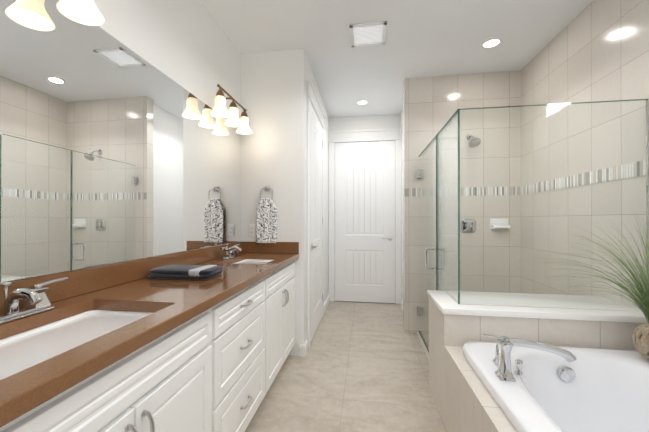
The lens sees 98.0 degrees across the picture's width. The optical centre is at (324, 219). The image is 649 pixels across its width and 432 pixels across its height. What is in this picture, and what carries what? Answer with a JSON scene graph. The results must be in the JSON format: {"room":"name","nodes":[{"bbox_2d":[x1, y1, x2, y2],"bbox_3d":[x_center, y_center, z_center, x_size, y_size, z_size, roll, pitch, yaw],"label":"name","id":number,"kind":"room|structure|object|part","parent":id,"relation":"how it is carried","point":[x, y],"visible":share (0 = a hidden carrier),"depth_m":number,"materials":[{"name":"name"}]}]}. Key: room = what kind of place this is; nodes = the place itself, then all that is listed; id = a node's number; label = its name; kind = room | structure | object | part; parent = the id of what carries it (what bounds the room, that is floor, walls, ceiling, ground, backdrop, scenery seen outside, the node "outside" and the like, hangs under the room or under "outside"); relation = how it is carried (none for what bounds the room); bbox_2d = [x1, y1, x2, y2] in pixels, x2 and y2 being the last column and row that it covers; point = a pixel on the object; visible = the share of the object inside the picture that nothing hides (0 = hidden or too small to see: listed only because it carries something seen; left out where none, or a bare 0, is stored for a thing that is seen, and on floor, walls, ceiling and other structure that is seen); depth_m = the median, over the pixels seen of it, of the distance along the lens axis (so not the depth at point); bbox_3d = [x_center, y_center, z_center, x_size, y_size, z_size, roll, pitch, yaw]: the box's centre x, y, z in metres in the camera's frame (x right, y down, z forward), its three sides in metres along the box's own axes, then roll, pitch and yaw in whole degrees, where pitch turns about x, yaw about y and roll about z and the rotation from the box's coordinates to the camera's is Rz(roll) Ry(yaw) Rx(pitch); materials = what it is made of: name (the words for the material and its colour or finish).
{"room":"bathroom","nodes":[
{"label":"bathroom","id":0,"kind":"room"},
{"bbox_2d":[1,0,240,282],"bbox_3d":[-1.052,-0.154,1.067,0.120,2.740,3.201,0,0,8],"label":"wall","id":1,"kind":"structure","parent":0,"point":[189,46],"depth_m":1.76,"materials":[{"name":"white paint"}]},
{"bbox_2d":[56,0,103,25],"bbox_3d":[-0.933,-0.872,0.827,0.183,0.256,0.527,0,0,8],"label":"sconce","id":2,"kind":"object","parent":1,"relation":"attached to","point":[85,12],"visible":1,"depth_m":1.05,"materials":[{"name":"white glass"}]},
{"bbox_2d":[0,0,241,282],"bbox_3d":[-0.923,-0.312,1.511,0.006,1.023,2.189,0,0,8],"label":"mirror","id":3,"kind":"object","parent":1,"relation":"attached to","point":[113,149],"visible":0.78,"depth_m":1.20,"materials":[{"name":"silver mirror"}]},
{"bbox_2d":[0,241,298,312],"bbox_3d":[-0.655,0.251,1.472,0.546,0.099,2.191,0,0,8],"label":"backsplash","id":4,"kind":"structure","parent":1,"relation":"attached to","point":[84,281],"depth_m":1.29,"materials":[{"name":"stone"}]},
{"bbox_2d":[210,84,252,133],"bbox_3d":[-0.733,-0.869,2.205,0.183,0.256,0.527,0,0,8],"label":"sconce","id":5,"kind":"object","parent":1,"relation":"attached to","point":[219,110],"visible":1,"depth_m":2.17,"materials":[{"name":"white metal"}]},
{"bbox_2d":[241,49,305,355],"bbox_3d":[-0.470,-0.150,2.600,0.592,2.740,0.089,0,0,8],"label":"wall","id":6,"kind":"structure","parent":0,"point":[273,93],"depth_m":2.55,"materials":[{"name":"white paint"}]},
{"bbox_2d":[248,224,255,236],"bbox_3d":[-0.662,0.101,2.576,0.072,0.116,0.009,0,0,8],"label":"outlet","id":7,"kind":"object","parent":6,"relation":"attached to","point":[251,230],"visible":1,"depth_m":2.57,"materials":[{"name":"white plastic"}]},
{"bbox_2d":[260,185,272,199],"bbox_3d":[-0.518,-0.236,2.542,0.122,0.136,0.036,0,0,8],"label":"towel ring","id":8,"kind":"object","parent":6,"relation":"attached to","point":[267,188],"visible":1,"depth_m":2.53,"materials":[{"name":"silver metal"}]},
{"bbox_2d":[256,198,276,242],"bbox_3d":[-0.520,0.013,2.530,0.184,0.402,0.031,0,0,8],"label":"hand towel","id":9,"kind":"object","parent":8,"relation":"hanging from","point":[266,221],"visible":1,"depth_m":2.52,"materials":[{"name":"fabric"}]},
{"bbox_2d":[300,344,303,356],"bbox_3d":[-0.202,1.167,2.505,0.033,0.105,0.014,0,0,8],"label":"baseboard return","id":10,"kind":"object","parent":6,"relation":"attached to","point":[301,350],"visible":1,"depth_m":2.50,"materials":[{"name":"white paint"}]},
{"bbox_2d":[306,56,328,339],"bbox_3d":[-0.111,-0.148,3.433,0.120,2.740,1.663,0,0,8],"label":"wall","id":11,"kind":"structure","parent":0,"point":[309,74],"depth_m":3.88,"materials":[{"name":"white paint"}]},
{"bbox_2d":[303,340,307,356],"bbox_3d":[-0.170,1.167,2.551,0.016,0.105,0.115,0,0,8],"label":"baseboard","id":12,"kind":"structure","parent":11,"relation":"attached to","point":[305,348],"depth_m":2.50,"materials":[{"name":"white paint"}]},
{"bbox_2d":[307,79,325,348],"bbox_3d":[-0.075,-0.044,3.119,0.038,2.530,0.980,0,0,8],"label":"door frame","id":13,"kind":"structure","parent":11,"relation":"attached to","point":[313,99],"depth_m":2.71,"materials":[{"name":"white paint"}]},
{"bbox_2d":[311,105,321,340],"bbox_3d":[-0.087,0.036,3.121,0.012,2.345,0.782,0,0,8],"label":"door","id":14,"kind":"structure","parent":11,"relation":"in","point":[316,221],"depth_m":3.08,"materials":[{"name":"white paint"}]},
{"bbox_2d":[324,294,329,312],"bbox_3d":[0.026,1.170,3.902,0.016,0.105,0.580,0,0,8],"label":"baseboard","id":15,"kind":"structure","parent":11,"relation":"attached to","point":[327,301],"depth_m":3.89,"materials":[{"name":"white paint"}]},
{"bbox_2d":[245,301,445,431],"bbox_3d":[0.385,1.266,1.143,2.942,0.100,7.068,0,0,8],"label":"floor","id":16,"kind":"structure","parent":0,"point":[361,367],"depth_m":2.10,"materials":[{"name":"tile"}]},
{"bbox_2d":[0,303,219,431],"bbox_3d":[-0.765,0.778,0.798,0.522,0.874,0.794,0,0,8],"label":"base cabinet","id":17,"kind":"object","parent":16,"relation":"on","point":[203,372],"depth_m":0.83,"materials":[{"name":"white paint"}]},
{"bbox_2d":[220,276,267,431],"bbox_3d":[-0.666,0.780,1.483,0.522,0.874,0.623,0,0,8],"label":"drawers","id":18,"kind":"object","parent":16,"relation":"on","point":[243,373],"depth_m":1.43,"materials":[{"name":"white paint"}]},
{"bbox_2d":[268,261,295,389],"bbox_3d":[-0.567,0.781,2.166,0.522,0.874,0.788,0,0,8],"label":"base cabinet","id":19,"kind":"object","parent":16,"relation":"on","point":[281,320],"depth_m":2.06,"materials":[{"name":"white paint"}]},
{"bbox_2d":[0,252,298,427],"bbox_3d":[-0.654,0.322,1.471,0.548,0.040,2.191,0,0,8],"label":"countertop","id":20,"kind":"structure","parent":19,"relation":"on","point":[170,304],"depth_m":0.90,"materials":[{"name":"stone"}]},
{"bbox_2d":[0,277,68,323],"bbox_3d":[-0.912,0.245,0.849,0.137,0.109,0.302,0,0,8],"label":"faucet","id":21,"kind":"object","parent":20,"relation":"on","point":[36,299],"visible":1,"depth_m":0.85,"materials":[{"name":"silver metal"}]},
{"bbox_2d":[0,310,151,379],"bbox_3d":[-0.739,0.421,0.791,0.385,0.160,0.532,0,0,8],"label":"sink","id":22,"kind":"object","parent":20,"relation":"in","point":[22,351],"visible":0.17,"depth_m":0.84,"materials":[{"name":"white ceramic"}]},
{"bbox_2d":[148,265,223,279],"bbox_3d":[-0.724,0.277,1.488,0.349,0.049,0.187,0,0,8],"label":"folded towel","id":23,"kind":"object","parent":20,"relation":"on","point":[191,272],"visible":1,"depth_m":1.41,"materials":[{"name":"fabric"}]},
{"bbox_2d":[220,244,241,258],"bbox_3d":[-0.714,0.248,2.217,0.137,0.109,0.302,0,0,8],"label":"faucet","id":24,"kind":"object","parent":20,"relation":"on","point":[229,253],"visible":1,"depth_m":2.20,"materials":[{"name":"silver metal"}]},
{"bbox_2d":[232,259,272,263],"bbox_3d":[-0.541,0.424,2.160,0.385,0.160,0.532,0,0,8],"label":"sink","id":25,"kind":"object","parent":20,"relation":"in","point":[255,261],"depth_m":2.38,"materials":[{"name":"white ceramic"}]},
{"bbox_2d":[417,332,428,359],"bbox_3d":[0.935,1.212,2.523,0.044,0.014,0.979,0,0,8],"label":"shower threshold","id":26,"kind":"object","parent":16,"relation":"on","point":[423,345],"visible":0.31,"depth_m":2.69,"materials":[{"name":"tile"}]},
{"bbox_2d":[427,290,647,424],"bbox_3d":[1.273,0.867,1.770,1.122,0.700,0.435,0,0,8],"label":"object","id":27,"kind":"object","parent":16,"relation":"on","point":[452,322],"visible":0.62,"depth_m":1.62,"materials":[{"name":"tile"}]},
{"bbox_2d":[436,109,459,303],"bbox_3d":[0.855,0.262,1.978,0.011,1.864,0.537,0,0,8],"label":"glass","id":28,"kind":"object","parent":27,"relation":"on","point":[448,208],"visible":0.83,"depth_m":1.94,"materials":[{"name":"clear glass"}]},
{"bbox_2d":[460,99,648,311],"bbox_3d":[1.315,-0.078,1.646,0.993,1.188,0.012,0,0,8],"label":"glass","id":29,"kind":"object","parent":27,"relation":"on","point":[647,167],"visible":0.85,"depth_m":1.63,"materials":[{"name":"clear glass"}]},
{"bbox_2d":[444,341,648,431],"bbox_3d":[1.128,0.948,0.732,1.110,0.534,1.685,0,0,8],"label":"bathtub","id":30,"kind":"object","parent":16,"relation":"on","point":[471,404],"depth_m":1.38,"materials":[{"name":"ceramic"}]},
{"bbox_2d":[482,333,575,381],"bbox_3d":[0.894,0.586,1.254,0.416,0.191,0.168,0,0,8],"label":"tub faucet","id":31,"kind":"object","parent":30,"relation":"on","point":[502,358],"visible":1,"depth_m":1.23,"materials":[{"name":"silver metal"}]},
{"bbox_3d":[1.129,0.923,0.753,0.987,0.484,1.584,0,0,8],"label":"bathtub","id":32,"kind":"part","parent":30,"relation":"part of","materials":[{"name":"white ceramic"}]},
{"bbox_3d":[1.228,0.786,1.429,0.080,0.081,0.029,0,0,8],"label":"bathtub cap","id":33,"kind":"part","parent":30,"relation":"part of","materials":[{"name":"silver metal"}]},
{"bbox_2d":[513,211,648,359],"bbox_3d":[1.326,0.314,1.249,0.816,0.731,0.745,0,0,8],"label":"potted plant","id":34,"kind":"object","parent":30,"relation":"on","point":[640,337],"visible":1,"depth_m":1.36,"materials":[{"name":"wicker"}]},
{"bbox_2d":[329,114,400,142],"bbox_3d":[0.593,-0.146,4.199,1.292,2.740,0.107,0,0,8],"label":"wall","id":35,"kind":"structure","parent":0,"point":[365,122],"depth_m":4.15,"materials":[{"name":"white paint"}]},
{"bbox_2d":[328,128,400,303],"bbox_3d":[0.586,-0.042,4.127,1.095,2.530,0.034,0,0,8],"label":"door frame","id":36,"kind":"structure","parent":35,"relation":"attached to","point":[373,135],"depth_m":4.12,"materials":[{"name":"white paint"}]},
{"bbox_2d":[335,141,394,302],"bbox_3d":[0.588,0.039,4.138,0.874,2.345,0.010,0,0,8],"label":"door","id":37,"kind":"structure","parent":35,"relation":"in","point":[364,216],"depth_m":4.13,"materials":[{"name":"white paint"}]},
{"bbox_2d":[201,0,592,117],"bbox_3d":[0.487,-1.573,1.857,2.942,0.100,5.640,0,0,8],"label":"ceiling","id":38,"kind":"structure","parent":0,"point":[426,38],"depth_m":2.35,"materials":[{"name":"white paint"}]},
{"bbox_2d":[356,100,368,104],"bbox_3d":[0.493,-1.515,3.666,0.170,0.006,0.152,0,0,8],"label":"recessed light","id":39,"kind":"object","parent":38,"relation":"in","point":[362,102],"visible":1,"depth_m":3.67,"materials":[{"name":"white paint"}]},
{"bbox_2d":[349,21,386,46],"bbox_3d":[0.358,-1.515,2.322,0.289,0.012,0.277,0,0,8],"label":"ceiling vent","id":40,"kind":"object","parent":38,"relation":"in","point":[368,34],"visible":0.98,"depth_m":2.31,"materials":[{"name":"white paint"}]},
{"bbox_2d":[480,38,502,48],"bbox_3d":[1.443,-1.518,2.439,0.170,0.006,0.152,0,0,8],"label":"recessed light","id":41,"kind":"object","parent":38,"relation":"in","point":[491,43],"visible":1,"depth_m":2.44,"materials":[{"name":"white paint"}]},
{"bbox_2d":[401,110,402,299],"bbox_3d":[1.097,-0.148,3.594,0.120,2.740,1.089,0,0,8],"label":"wall","id":42,"kind":"structure","parent":0,"point":[402,204],"depth_m":3.92,"materials":[{"name":"white paint"}]},
{"bbox_2d":[403,70,520,332],"bbox_3d":[1.439,-0.149,3.010,1.152,2.740,0.107,0,0,8],"label":"wall","id":43,"kind":"structure","parent":0,"point":[432,105],"depth_m":2.94,"materials":[{"name":"tile"}]},
{"bbox_2d":[416,136,435,351],"bbox_3d":[0.950,0.260,2.629,0.150,1.858,0.770,0,0,8],"label":"shower glass door","id":44,"kind":"structure","parent":43,"relation":"attached to","point":[426,173],"depth_m":2.64,"materials":[{"name":"clear glass"}]},
{"bbox_2d":[404,187,519,195],"bbox_3d":[1.428,-0.288,2.956,1.147,0.087,0.003,0,0,8],"label":"trim","id":45,"kind":"structure","parent":43,"relation":"attached to","point":[465,191],"depth_m":2.92,"materials":[{"name":"grey tile"}]},
{"bbox_2d":[461,219,475,232],"bbox_3d":[1.498,0.070,2.920,0.144,0.144,0.051,0,0,8],"label":"shower valve","id":46,"kind":"object","parent":43,"relation":"attached to","point":[465,226],"depth_m":2.93,"materials":[{"name":"silver metal"}]},
{"bbox_2d":[466,134,480,147],"bbox_3d":[1.499,-0.803,2.854,0.116,0.166,0.187,0,0,8],"label":"shower head","id":47,"kind":"object","parent":43,"relation":"attached to","point":[475,141],"depth_m":2.80},
{"bbox_2d":[490,219,509,228],"bbox_3d":[1.791,0.050,2.869,0.170,0.110,0.067,0,0,8],"label":"soap dish","id":48,"kind":"object","parent":43,"relation":"attached to","point":[503,223],"depth_m":2.89,"materials":[{"name":"white ceramic"}]},
{"bbox_2d":[521,0,648,309],"bbox_3d":[1.800,-0.154,1.075,0.120,2.740,3.873,0,0,8],"label":"tiled wall","id":49,"kind":"structure","parent":0,"point":[595,50],"depth_m":2.01,"materials":[{"name":"tile"}]},
{"bbox_2d":[520,160,645,194],"bbox_3d":[1.903,-0.290,2.215,0.004,0.087,1.410,0,0,8],"label":"trim","id":50,"kind":"structure","parent":49,"relation":"attached to","point":[599,177],"depth_m":1.97,"materials":[{"name":"grey tile"}]}
]}

